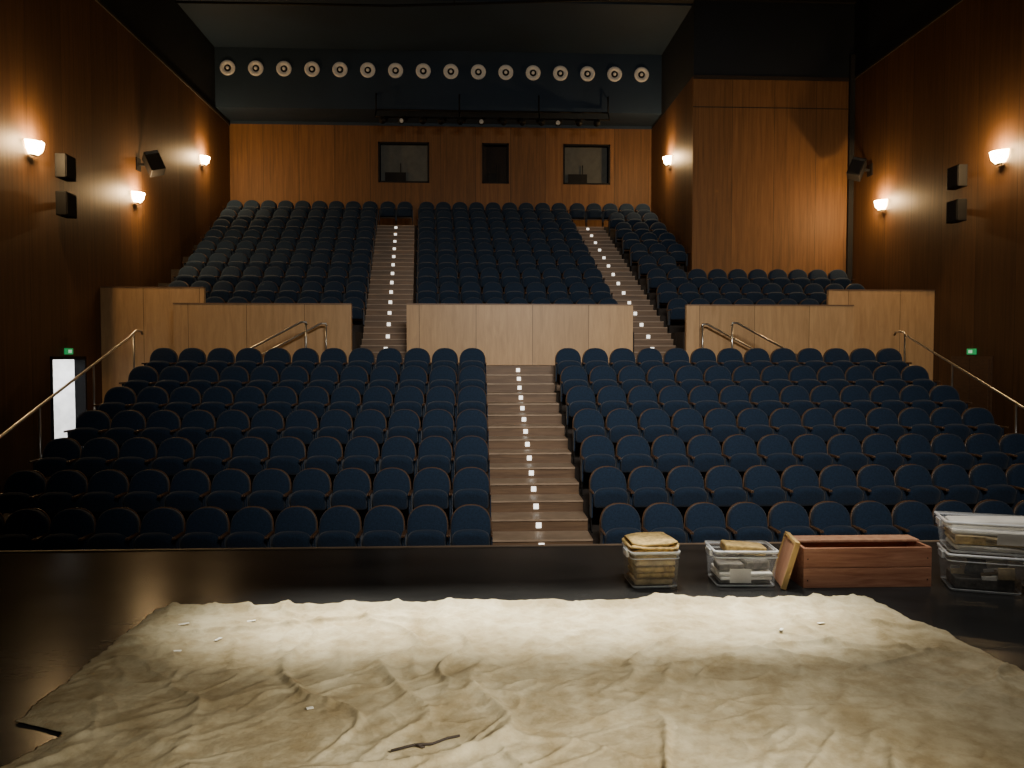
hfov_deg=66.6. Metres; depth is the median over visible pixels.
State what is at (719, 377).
seat
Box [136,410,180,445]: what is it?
seat
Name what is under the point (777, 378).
seat
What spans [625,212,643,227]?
seat
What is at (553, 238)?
seat
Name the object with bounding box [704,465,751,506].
seat
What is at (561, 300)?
seat
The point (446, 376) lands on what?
seat
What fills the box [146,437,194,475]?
seat
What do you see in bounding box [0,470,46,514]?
seat
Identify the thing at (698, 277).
seat
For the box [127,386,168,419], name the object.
seat
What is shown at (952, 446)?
seat
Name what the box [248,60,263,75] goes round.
ceiling vent
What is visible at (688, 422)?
seat
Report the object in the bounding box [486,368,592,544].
stairs
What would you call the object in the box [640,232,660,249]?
seat
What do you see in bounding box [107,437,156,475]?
seat
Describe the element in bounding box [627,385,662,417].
seat
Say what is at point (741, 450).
seat
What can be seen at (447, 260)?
seat
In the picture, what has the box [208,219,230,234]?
seat
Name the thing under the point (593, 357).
seat
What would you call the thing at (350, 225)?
seat
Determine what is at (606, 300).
seat
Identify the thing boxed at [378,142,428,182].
window
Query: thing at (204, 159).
wall lamp
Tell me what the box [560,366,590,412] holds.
seat
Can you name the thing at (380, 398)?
seat
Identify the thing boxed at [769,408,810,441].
seat
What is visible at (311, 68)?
ceiling vent
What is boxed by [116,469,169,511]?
seat
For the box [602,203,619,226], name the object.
seat
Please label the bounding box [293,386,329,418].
seat
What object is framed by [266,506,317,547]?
seat
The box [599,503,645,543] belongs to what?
seat
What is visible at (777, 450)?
seat
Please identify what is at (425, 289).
seat
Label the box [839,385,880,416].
seat
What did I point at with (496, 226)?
seat
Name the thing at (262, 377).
seat
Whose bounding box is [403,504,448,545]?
seat
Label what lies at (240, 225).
seat
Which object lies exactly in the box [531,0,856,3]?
ceiling
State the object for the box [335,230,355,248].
seat
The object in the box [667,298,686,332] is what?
seat
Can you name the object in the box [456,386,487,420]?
seat
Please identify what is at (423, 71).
ceiling vent
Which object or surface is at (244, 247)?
seat
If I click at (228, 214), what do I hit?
seat
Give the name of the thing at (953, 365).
handrail
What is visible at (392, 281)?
stairs
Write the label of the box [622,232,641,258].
seat
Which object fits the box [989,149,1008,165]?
wall lamp
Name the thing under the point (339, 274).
seat
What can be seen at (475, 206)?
seat
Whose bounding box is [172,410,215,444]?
seat
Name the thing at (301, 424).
seat
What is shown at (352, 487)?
seat
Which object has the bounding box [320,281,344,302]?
seat
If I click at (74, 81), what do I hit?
wall
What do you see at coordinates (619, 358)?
seat
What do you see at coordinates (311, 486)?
seat
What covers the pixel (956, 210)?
wall speaker
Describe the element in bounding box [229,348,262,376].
seat
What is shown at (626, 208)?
seat
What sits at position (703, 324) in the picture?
handrail
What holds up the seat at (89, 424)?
on the floor at (595, 535)
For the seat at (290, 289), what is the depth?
18.80 m
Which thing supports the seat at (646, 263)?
on the floor at (677, 328)
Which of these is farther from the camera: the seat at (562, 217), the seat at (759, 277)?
the seat at (562, 217)
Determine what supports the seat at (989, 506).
on the floor
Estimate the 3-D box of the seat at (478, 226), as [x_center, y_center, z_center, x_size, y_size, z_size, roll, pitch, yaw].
[-0.940,-4.449,23.180,0.526,0.844,0.472,0,2,-3]
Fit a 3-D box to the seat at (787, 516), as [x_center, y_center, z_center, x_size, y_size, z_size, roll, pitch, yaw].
[3.467,1.906,9.633,0.526,0.844,0.472,0,2,-3]
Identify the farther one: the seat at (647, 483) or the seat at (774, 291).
the seat at (774, 291)
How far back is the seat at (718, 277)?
20.13 m
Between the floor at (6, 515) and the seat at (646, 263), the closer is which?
the floor at (6, 515)
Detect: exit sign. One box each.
[64,348,72,353]
[967,349,976,353]
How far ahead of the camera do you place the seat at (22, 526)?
9.25 m
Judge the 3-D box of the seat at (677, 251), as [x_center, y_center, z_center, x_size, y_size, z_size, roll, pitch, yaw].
[4.614,-3.507,21.749,0.526,0.844,0.472,0,2,-3]
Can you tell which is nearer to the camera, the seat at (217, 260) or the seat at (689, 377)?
the seat at (689, 377)
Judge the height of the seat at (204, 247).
0.844 m
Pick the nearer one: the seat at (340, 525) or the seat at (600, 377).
the seat at (340, 525)
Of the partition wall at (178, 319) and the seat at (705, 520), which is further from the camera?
the partition wall at (178, 319)
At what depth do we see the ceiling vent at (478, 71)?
24.59 m
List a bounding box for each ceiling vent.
[220,60,234,74]
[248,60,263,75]
[276,61,291,75]
[304,61,319,76]
[332,62,347,76]
[360,62,374,77]
[388,63,402,77]
[416,63,430,78]
[443,64,457,78]
[471,64,485,79]
[498,65,512,79]
[526,65,540,79]
[553,66,567,80]
[580,66,594,80]
[607,67,621,81]
[634,67,648,81]
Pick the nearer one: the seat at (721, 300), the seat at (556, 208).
the seat at (721, 300)
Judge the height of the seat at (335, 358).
0.844 m
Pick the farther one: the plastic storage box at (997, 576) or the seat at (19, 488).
the seat at (19, 488)
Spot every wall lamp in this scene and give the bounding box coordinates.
[24,139,44,156]
[131,191,144,203]
[200,155,209,165]
[663,155,671,165]
[874,199,887,210]
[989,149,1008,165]
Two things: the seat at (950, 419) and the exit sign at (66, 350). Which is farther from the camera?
the exit sign at (66, 350)
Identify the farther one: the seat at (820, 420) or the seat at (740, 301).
the seat at (740, 301)
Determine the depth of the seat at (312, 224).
23.00 m
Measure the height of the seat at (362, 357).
0.844 m
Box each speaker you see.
[55,153,75,181]
[55,191,76,218]
[135,150,165,176]
[846,156,872,181]
[946,199,966,223]
[947,164,967,189]
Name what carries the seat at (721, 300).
on the floor at (677, 328)
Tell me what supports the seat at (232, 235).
on the floor at (677, 328)
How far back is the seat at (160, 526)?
9.32 m
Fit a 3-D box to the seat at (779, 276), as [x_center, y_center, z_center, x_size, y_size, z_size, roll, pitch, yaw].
[6.921,-2.561,20.167,0.526,0.844,0.472,0,2,-3]
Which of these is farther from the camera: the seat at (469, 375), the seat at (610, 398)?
the seat at (469, 375)
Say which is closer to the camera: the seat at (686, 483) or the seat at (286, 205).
the seat at (686, 483)
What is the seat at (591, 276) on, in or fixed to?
on the floor at (677, 328)
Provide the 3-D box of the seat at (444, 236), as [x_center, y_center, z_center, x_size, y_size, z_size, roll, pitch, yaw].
[-1.904,-3.972,22.291,0.526,0.844,0.472,0,2,-3]
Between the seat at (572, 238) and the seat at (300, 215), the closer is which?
the seat at (572, 238)
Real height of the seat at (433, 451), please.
0.844 m
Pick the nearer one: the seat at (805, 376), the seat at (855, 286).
the seat at (805, 376)
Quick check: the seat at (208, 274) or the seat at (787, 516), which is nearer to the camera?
the seat at (787, 516)
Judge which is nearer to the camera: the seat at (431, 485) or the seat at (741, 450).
the seat at (431, 485)
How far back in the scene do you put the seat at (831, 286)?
19.45 m
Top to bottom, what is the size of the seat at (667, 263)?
0.844 m
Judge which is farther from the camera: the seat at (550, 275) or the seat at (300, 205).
the seat at (300, 205)
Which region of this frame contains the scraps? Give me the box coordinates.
[174,620,824,709]
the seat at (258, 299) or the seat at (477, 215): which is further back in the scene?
the seat at (477, 215)
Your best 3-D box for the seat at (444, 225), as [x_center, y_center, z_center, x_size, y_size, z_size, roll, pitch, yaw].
[-1.998,-4.447,23.131,0.526,0.844,0.472,0,2,-3]
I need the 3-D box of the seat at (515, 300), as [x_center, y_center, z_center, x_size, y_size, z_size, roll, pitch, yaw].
[0.158,-1.599,18.166,0.526,0.844,0.472,0,2,-3]
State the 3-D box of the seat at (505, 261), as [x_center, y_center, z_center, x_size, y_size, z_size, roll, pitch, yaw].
[-0.126,-3.024,20.685,0.526,0.844,0.472,0,2,-3]
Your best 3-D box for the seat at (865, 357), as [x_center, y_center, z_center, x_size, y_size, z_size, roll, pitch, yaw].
[6.918,-0.281,15.242,0.526,0.844,0.472,0,2,-3]
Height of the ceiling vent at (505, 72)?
0.470 m
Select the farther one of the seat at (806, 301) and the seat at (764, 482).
the seat at (806, 301)
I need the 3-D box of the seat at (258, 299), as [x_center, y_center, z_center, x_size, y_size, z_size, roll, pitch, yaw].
[-5.790,-1.589,17.891,0.526,0.844,0.472,0,2,-3]
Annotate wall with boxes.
[0,0,229,492]
[100,287,351,403]
[229,121,651,226]
[406,303,632,364]
[651,1,854,292]
[685,289,934,380]
[852,0,1023,434]
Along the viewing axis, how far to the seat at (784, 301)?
18.53 m
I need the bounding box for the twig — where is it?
[391,734,459,751]
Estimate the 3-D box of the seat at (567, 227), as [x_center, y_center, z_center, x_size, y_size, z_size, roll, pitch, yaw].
[1.708,-4.453,23.302,0.526,0.844,0.472,0,2,-3]
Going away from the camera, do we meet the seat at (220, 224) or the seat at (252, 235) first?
the seat at (252, 235)
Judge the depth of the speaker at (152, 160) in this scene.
18.53 m
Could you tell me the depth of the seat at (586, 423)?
12.29 m
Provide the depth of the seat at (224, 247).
21.22 m
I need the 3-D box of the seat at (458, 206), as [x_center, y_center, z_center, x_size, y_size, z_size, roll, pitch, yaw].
[-1.658,-5.398,24.835,0.526,0.844,0.472,0,2,-3]
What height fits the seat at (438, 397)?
0.844 m
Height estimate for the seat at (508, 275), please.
0.844 m
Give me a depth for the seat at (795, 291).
19.37 m
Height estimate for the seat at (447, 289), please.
0.844 m
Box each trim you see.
[0,540,946,552]
[95,0,229,124]
[693,54,855,279]
[854,0,962,78]
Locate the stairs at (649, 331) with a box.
[577,227,675,362]
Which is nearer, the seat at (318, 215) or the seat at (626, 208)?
the seat at (318, 215)
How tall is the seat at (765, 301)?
0.844 m
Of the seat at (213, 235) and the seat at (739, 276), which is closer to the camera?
the seat at (739, 276)
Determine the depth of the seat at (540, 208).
25.00 m
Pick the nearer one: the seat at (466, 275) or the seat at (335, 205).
the seat at (466, 275)
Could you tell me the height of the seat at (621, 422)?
0.844 m
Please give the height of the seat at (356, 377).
0.844 m
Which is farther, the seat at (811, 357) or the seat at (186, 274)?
the seat at (186, 274)
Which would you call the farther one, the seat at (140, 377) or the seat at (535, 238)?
the seat at (535, 238)
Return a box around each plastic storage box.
[622,532,679,587]
[705,540,778,586]
[934,511,1023,556]
[937,542,1023,594]
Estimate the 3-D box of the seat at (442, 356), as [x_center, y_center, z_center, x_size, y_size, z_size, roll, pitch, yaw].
[-1.284,-0.267,14.863,0.526,0.844,0.472,0,2,-3]
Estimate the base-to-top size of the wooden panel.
0.336 m
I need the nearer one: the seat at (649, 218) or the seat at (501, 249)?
the seat at (501, 249)
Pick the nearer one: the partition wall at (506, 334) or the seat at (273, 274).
the partition wall at (506, 334)
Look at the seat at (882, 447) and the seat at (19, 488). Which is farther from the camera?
the seat at (882, 447)
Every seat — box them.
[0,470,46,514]
[0,508,50,550]
[29,437,81,476]
[31,470,87,512]
[33,508,95,549]
[63,410,110,445]
[68,437,119,475]
[74,469,128,512]
[80,507,140,549]
[93,386,136,419]
[100,410,145,445]
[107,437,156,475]
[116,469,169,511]
[119,366,158,395]
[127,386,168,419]
[127,507,185,548]
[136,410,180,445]
[141,348,177,374]
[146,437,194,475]
[150,366,188,396]
[159,469,210,511]
[160,386,201,418]
[168,281,188,286]
[171,348,206,376]
[172,266,199,286]
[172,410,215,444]
[174,506,229,548]
[181,366,218,396]
[183,253,207,273]
[185,437,231,474]
[191,281,211,298]
[192,241,216,260]
[194,266,220,287]
[194,386,233,418]
[200,348,234,376]
[201,229,223,247]
[201,468,250,510]
[204,253,228,272]
[206,297,224,302]
[207,281,234,302]
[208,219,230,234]
[208,410,249,444]
[212,241,235,258]
[213,366,249,396]
[216,209,236,223]
[216,266,241,287]
[220,229,242,247]
[220,506,273,547]
[223,200,242,216]
[224,253,248,273]
[224,437,268,474]
[227,219,248,234]
[227,297,248,302]
[227,386,265,418]
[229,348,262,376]
[230,281,256,302]
[232,241,255,260]
[234,209,254,225]
[238,266,263,287]
[239,229,261,246]
[240,200,259,214]
[243,409,284,444]
[243,468,291,510]
[244,366,278,396]
[245,253,269,273]
[246,219,266,235]
[251,297,271,302]
[252,209,272,226]
[252,241,274,259]
[253,281,278,302]
[257,200,276,215]
[258,230,280,248]
[258,348,290,376]
[260,267,284,287]
[260,386,297,418]
[263,436,305,474]
[264,219,285,236]
[266,253,289,273]
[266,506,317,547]
[270,209,289,226]
[272,241,294,260]
[274,297,294,302]
[274,366,308,395]
[275,200,293,216]
[275,281,300,302]
[278,230,298,248]
[279,409,318,444]
[281,267,305,287]
[283,219,303,237]
[285,468,331,510]
[287,210,307,225]
[287,253,309,273]
[287,348,318,376]
[292,200,310,216]
[292,241,313,260]
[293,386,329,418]
[297,230,317,248]
[297,297,317,302]
[298,281,322,302]
[301,219,321,237]
[301,436,342,474]
[303,267,326,287]
[305,210,324,225]
[305,366,338,395]
[308,253,330,273]
[309,201,327,216]
[312,241,333,260]
[312,505,361,546]
[314,409,352,444]
[316,230,336,248]
[316,348,346,376]
[319,220,339,237]
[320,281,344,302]
[321,297,340,302]
[323,210,341,225]
[325,267,347,288]
[326,201,344,217]
[326,386,360,418]
[327,468,371,510]
[328,254,350,273]
[332,241,352,262]
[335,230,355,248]
[336,366,368,395]
[338,220,357,237]
[339,436,379,473]
[341,210,359,226]
[343,201,361,215]
[343,281,366,309]
[344,297,364,332]
[344,348,374,376]
[346,267,368,293]
[349,254,370,278]
[350,409,386,443]
[351,242,372,269]
[354,230,373,253]
[356,220,375,243]
[358,210,376,231]
[358,505,404,546]
[359,386,392,418]
[360,201,377,224]
[366,366,397,395]
[368,467,410,513]
[373,348,402,376]
[377,436,415,477]
[378,201,395,224]
[385,409,420,444]
[391,386,423,418]
[396,201,412,224]
[397,366,427,395]
[402,348,430,375]
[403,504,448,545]
[410,467,450,520]
[415,436,452,484]
[416,254,436,276]
[416,267,437,291]
[416,282,437,302]
[417,211,434,227]
[417,220,435,236]
[417,231,435,250]
[417,242,436,263]
[418,202,434,218]
[418,297,437,303]
[420,409,454,451]
[424,386,455,426]
[427,366,456,402]
[430,348,457,391]
[435,202,451,217]
[435,211,451,227]
[435,220,453,237]
[436,231,454,257]
[436,242,455,260]
[437,254,456,276]
[437,267,458,291]
[438,282,459,303]
[441,297,460,303]
[448,504,492,545]
[451,202,467,217]
[451,467,490,517]
[452,211,469,227]
[453,221,470,238]
[453,436,489,479]
[455,231,472,249]
[455,409,488,447]
[456,242,474,261]
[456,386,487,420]
[457,254,476,274]
[457,366,486,395]
[458,268,478,288]
[458,348,485,373]
[460,282,481,303]
[463,297,482,303]
[468,202,484,217]
[470,211,486,227]
[471,221,488,238]
[473,231,491,249]
[475,242,494,261]
[477,255,496,274]
[480,268,500,288]
[482,282,503,303]
[485,202,501,217]
[486,298,505,303]
[487,211,503,228]
[489,221,506,238]
[492,231,509,249]
[494,243,513,261]
[497,255,517,274]
[500,268,521,288]
[502,202,517,217]
[504,211,521,228]
[504,282,525,303]
[507,221,524,238]
[508,298,527,303]
[510,231,528,249]
[514,243,532,261]
[517,255,537,274]
[518,203,534,217]
[521,212,538,228]
[521,268,542,288]
[525,221,542,239]
[526,282,547,303]
[529,232,547,250]
[531,298,550,303]
[533,243,552,262]
[535,203,551,217]
[537,255,557,274]
[538,212,555,228]
[542,268,563,288]
[543,221,560,239]
[547,232,565,250]
[547,282,569,303]
[551,203,567,217]
[552,243,571,262]
[554,298,572,303]
[555,212,572,229]
[555,348,583,391]
[557,255,577,275]
[560,221,578,239]
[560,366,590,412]
[562,268,583,288]
[565,232,584,250]
[566,386,599,436]
[568,282,591,303]
[569,203,586,226]
[571,243,590,262]
[572,409,608,463]
[576,255,597,275]
[576,298,595,303]
[580,435,619,495]
[582,348,611,375]
[583,268,604,289]
[586,203,603,226]
[589,366,620,395]
[589,466,632,532]
[590,282,612,303]
[597,386,630,417]
[598,298,617,303]
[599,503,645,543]
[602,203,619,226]
[605,408,642,442]
[608,212,626,236]
[609,348,639,375]
[615,222,634,247]
[616,435,656,472]
[618,203,636,218]
[618,366,650,395]
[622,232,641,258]
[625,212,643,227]
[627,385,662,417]
[628,466,672,507]
[630,243,650,271]
[632,222,651,239]
[635,204,652,220]
[636,348,666,375]
[638,255,659,284]
[638,408,676,442]
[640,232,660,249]
[642,213,660,229]
[642,502,691,542]
[646,366,679,395]
[647,268,669,299]
[648,244,669,261]
[650,222,669,239]
[651,435,692,471]
[656,283,680,315]
[657,256,679,275]
[658,233,678,250]
[658,385,693,417]
[663,348,694,375]
[666,465,711,506]
[667,244,688,271]
[667,269,690,289]
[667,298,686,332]
[671,408,710,442]
[675,366,708,395]
[677,283,702,303]
[684,502,734,542]
[686,434,729,471]
[687,269,710,289]
[688,385,725,416]
[690,298,709,303]
[690,348,721,375]
[699,283,723,303]
[703,366,738,394]
[704,408,743,442]
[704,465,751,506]
[707,269,731,289]
[712,298,731,303]
[717,348,749,375]
[719,385,756,416]
[720,283,745,303]
[722,434,765,471]
[726,502,778,541]
[727,269,751,289]
[732,366,767,394]
[734,298,753,304]
[736,408,777,441]
[741,283,766,304]
[742,465,790,506]
[743,348,776,374]
[747,269,772,289]
[749,385,787,416]
[755,298,775,304]
[757,434,801,470]
[760,365,796,394]
[761,283,787,304]
[767,501,821,541]
[768,269,792,289]
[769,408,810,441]
[770,348,803,374]
[777,299,797,304]
[779,385,818,416]
[780,465,830,505]
[782,283,809,304]
[788,269,813,288]
[788,365,825,394]
[792,434,837,470]
[796,348,830,375]
[799,299,819,304]
[801,408,843,441]
[803,283,826,304]
[808,269,833,288]
[809,385,849,416]
[809,501,864,534]
[817,365,853,394]
[818,464,869,505]
[823,348,857,374]
[824,283,843,293]
[826,434,873,470]
[827,269,853,288]
[833,408,877,441]
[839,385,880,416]
[845,283,864,289]
[845,365,882,393]
[849,348,884,373]
[850,501,907,534]
[856,464,908,504]
[861,434,909,470]
[866,408,909,441]
[869,385,910,416]
[873,365,911,392]
[875,348,911,373]
[891,500,944,539]
[894,464,947,507]
[896,433,944,470]
[898,407,942,440]
[899,385,941,415]
[901,365,939,392]
[929,385,971,414]
[929,407,975,442]
[930,433,980,473]
[931,464,985,511]
[932,500,972,538]
[961,407,1008,441]
[964,433,1015,472]
[968,463,1023,509]
[973,499,1013,514]
[998,433,1023,464]
[1005,463,1023,501]
[1013,500,1023,514]
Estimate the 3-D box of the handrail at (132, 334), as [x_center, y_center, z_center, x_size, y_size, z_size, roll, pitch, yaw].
[-7.195,0.580,12.735,0.097,3.096,5.586,0,2,-3]
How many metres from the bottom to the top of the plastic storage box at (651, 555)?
0.330 m
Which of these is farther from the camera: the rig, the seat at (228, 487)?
the rig
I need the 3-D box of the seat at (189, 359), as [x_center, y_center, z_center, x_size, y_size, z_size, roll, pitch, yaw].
[-6.048,-0.259,14.642,0.526,0.844,0.472,0,2,-3]
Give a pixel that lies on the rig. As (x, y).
(382, 119)
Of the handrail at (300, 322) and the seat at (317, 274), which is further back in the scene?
the seat at (317, 274)
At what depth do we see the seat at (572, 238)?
22.51 m
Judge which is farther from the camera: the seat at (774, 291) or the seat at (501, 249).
the seat at (501, 249)
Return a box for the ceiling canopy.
[176,0,691,125]
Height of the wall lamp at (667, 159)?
0.265 m
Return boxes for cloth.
[0,592,1023,767]
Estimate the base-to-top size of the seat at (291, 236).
0.844 m
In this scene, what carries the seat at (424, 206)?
on the floor at (677, 328)
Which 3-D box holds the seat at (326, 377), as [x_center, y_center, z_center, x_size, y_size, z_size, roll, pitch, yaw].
[-3.359,0.100,13.858,0.526,0.844,0.472,0,2,-3]
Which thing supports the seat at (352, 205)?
on the floor at (677, 328)
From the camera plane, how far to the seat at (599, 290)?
19.13 m
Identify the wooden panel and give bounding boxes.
[772,531,800,589]
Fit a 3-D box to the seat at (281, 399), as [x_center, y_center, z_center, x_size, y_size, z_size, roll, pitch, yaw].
[-3.846,0.464,12.928,0.526,0.844,0.472,0,2,-3]
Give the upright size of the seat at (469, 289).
0.844 m
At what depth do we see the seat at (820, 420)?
12.47 m
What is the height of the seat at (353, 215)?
0.844 m
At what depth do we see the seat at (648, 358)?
15.09 m
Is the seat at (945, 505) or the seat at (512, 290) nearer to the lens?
the seat at (945, 505)
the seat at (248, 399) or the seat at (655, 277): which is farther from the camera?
the seat at (655, 277)
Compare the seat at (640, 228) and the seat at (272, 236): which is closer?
the seat at (272, 236)
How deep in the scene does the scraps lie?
4.47 m
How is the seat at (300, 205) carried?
on the floor at (677, 328)
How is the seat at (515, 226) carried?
on the floor at (677, 328)
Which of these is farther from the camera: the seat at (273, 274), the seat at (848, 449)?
the seat at (273, 274)
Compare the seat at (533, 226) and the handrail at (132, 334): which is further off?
the seat at (533, 226)
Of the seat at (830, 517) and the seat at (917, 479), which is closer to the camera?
the seat at (830, 517)
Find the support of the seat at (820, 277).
on the floor at (677, 328)
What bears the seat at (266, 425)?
on the floor at (595, 535)
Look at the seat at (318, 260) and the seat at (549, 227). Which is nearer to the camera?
the seat at (318, 260)
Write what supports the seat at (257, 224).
on the floor at (677, 328)
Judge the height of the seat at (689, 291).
0.844 m
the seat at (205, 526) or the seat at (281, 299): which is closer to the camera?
the seat at (205, 526)
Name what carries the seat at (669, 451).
on the floor at (595, 535)
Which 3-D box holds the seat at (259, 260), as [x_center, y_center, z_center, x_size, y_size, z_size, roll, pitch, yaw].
[-6.634,-3.013,20.384,0.526,0.844,0.472,0,2,-3]
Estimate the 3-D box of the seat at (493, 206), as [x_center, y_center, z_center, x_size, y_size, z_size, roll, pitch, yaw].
[-0.600,-5.400,24.884,0.526,0.844,0.472,0,2,-3]
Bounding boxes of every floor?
[0,542,1023,766]
[3,477,49,521]
[47,391,969,543]
[158,225,698,352]
[219,365,731,390]
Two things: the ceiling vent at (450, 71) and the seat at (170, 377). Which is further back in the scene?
the ceiling vent at (450, 71)
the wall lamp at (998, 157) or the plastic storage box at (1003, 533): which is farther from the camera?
the wall lamp at (998, 157)
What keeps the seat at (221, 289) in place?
on the floor at (677, 328)
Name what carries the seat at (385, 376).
on the floor at (595, 535)
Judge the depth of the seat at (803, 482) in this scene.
10.60 m
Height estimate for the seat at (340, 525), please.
0.844 m
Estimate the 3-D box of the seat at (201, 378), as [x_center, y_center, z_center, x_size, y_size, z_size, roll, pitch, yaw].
[-5.476,0.104,13.761,0.526,0.844,0.472,0,2,-3]
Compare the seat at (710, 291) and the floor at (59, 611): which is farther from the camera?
the seat at (710, 291)
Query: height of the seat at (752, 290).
0.844 m
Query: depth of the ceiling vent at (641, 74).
24.83 m
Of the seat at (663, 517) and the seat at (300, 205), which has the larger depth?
the seat at (300, 205)
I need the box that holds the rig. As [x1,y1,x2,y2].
[375,93,609,126]
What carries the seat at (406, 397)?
on the floor at (595, 535)
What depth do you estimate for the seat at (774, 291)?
19.34 m
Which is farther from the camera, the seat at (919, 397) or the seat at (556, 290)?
the seat at (556, 290)
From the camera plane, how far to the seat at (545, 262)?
20.78 m
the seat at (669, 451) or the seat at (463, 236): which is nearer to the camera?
the seat at (669, 451)
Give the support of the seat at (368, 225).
on the floor at (677, 328)
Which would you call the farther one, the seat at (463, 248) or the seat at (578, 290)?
the seat at (463, 248)
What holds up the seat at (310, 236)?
on the floor at (677, 328)
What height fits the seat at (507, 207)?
0.844 m
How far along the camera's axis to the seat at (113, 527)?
9.30 m
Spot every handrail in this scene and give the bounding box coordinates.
[0,330,142,458]
[235,321,307,357]
[262,323,327,354]
[701,323,752,348]
[730,322,796,356]
[893,331,1023,432]
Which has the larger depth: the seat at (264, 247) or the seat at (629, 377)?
the seat at (264, 247)
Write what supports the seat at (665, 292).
on the floor at (677, 328)
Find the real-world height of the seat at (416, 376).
0.844 m
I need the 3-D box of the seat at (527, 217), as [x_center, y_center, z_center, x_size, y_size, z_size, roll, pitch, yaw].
[0.554,-4.926,24.093,0.526,0.844,0.472,0,2,-3]
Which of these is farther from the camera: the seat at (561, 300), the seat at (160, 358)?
the seat at (561, 300)
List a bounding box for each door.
[50,356,86,447]
[950,356,992,413]
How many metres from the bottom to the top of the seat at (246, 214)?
0.844 m
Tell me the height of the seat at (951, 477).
0.844 m
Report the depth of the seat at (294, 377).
13.88 m
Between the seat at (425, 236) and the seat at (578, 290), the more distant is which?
the seat at (425, 236)
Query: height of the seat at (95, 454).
0.844 m
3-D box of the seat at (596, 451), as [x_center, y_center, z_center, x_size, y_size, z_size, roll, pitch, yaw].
[1.264,1.183,11.347,0.526,0.844,0.472,0,2,-3]
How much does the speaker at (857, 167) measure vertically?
0.639 m
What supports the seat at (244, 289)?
on the floor at (677, 328)
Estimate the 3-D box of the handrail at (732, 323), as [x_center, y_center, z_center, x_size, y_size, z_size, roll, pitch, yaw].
[5.163,-0.822,15.936,1.448,0.885,0.097,0,2,-3]
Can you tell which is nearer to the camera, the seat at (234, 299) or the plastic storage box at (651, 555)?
the plastic storage box at (651, 555)
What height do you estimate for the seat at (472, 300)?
0.844 m
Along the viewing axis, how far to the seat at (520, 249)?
21.60 m
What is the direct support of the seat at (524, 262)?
on the floor at (677, 328)
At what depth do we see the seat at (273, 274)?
19.61 m
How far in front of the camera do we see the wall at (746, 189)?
21.44 m
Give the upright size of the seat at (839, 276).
0.844 m
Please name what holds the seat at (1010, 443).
on the floor at (595, 535)
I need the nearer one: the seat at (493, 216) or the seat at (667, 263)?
the seat at (667, 263)
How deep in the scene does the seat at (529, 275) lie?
19.91 m
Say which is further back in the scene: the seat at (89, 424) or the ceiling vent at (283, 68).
the ceiling vent at (283, 68)
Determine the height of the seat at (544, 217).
0.844 m
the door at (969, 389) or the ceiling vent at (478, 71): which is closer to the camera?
the door at (969, 389)
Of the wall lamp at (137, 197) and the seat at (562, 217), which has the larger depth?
the seat at (562, 217)
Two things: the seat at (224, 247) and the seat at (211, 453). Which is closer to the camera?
the seat at (211, 453)
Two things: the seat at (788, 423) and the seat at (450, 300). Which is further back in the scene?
the seat at (450, 300)
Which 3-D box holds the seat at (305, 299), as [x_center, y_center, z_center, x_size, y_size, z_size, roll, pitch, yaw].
[-4.732,-1.591,17.940,0.526,0.844,0.472,0,2,-3]
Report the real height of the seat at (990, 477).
0.844 m
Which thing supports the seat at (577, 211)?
on the stairs at (649, 331)
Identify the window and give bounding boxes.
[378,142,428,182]
[482,143,508,183]
[563,144,609,184]
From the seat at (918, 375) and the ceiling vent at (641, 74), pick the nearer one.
the seat at (918, 375)
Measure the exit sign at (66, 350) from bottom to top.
0.120 m
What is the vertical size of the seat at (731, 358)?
0.844 m
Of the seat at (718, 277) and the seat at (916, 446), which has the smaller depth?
the seat at (916, 446)
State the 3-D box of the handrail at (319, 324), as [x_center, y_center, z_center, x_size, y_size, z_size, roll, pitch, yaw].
[-4.527,-0.829,16.138,1.448,0.885,0.097,0,2,-3]
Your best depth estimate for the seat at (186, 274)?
19.51 m
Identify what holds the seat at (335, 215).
on the floor at (677, 328)
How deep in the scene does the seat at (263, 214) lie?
23.77 m
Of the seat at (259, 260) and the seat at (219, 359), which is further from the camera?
the seat at (259, 260)
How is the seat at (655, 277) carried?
on the floor at (677, 328)
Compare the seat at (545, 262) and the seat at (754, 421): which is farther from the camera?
the seat at (545, 262)
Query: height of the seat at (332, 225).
0.844 m
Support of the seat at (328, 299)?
on the floor at (677, 328)
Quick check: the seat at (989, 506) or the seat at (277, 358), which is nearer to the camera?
the seat at (989, 506)
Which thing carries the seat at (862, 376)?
on the floor at (595, 535)
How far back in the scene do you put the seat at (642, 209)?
25.16 m
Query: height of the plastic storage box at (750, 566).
0.270 m
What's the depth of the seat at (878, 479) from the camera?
10.65 m
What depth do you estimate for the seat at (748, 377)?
14.26 m
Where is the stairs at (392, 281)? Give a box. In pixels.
[360,225,414,361]
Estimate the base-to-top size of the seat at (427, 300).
0.844 m
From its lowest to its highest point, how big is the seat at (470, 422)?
0.844 m
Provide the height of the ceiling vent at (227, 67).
0.470 m
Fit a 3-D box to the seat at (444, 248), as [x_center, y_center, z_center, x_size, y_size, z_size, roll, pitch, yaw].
[-1.809,-3.497,21.452,0.526,0.844,0.472,0,2,-3]
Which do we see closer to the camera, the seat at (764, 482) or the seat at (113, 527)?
the seat at (113, 527)
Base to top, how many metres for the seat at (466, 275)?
0.844 m
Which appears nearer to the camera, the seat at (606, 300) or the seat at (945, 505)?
the seat at (945, 505)
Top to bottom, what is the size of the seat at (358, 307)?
0.844 m
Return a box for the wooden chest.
[790,535,931,587]
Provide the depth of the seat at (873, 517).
9.73 m
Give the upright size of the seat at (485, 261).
0.844 m

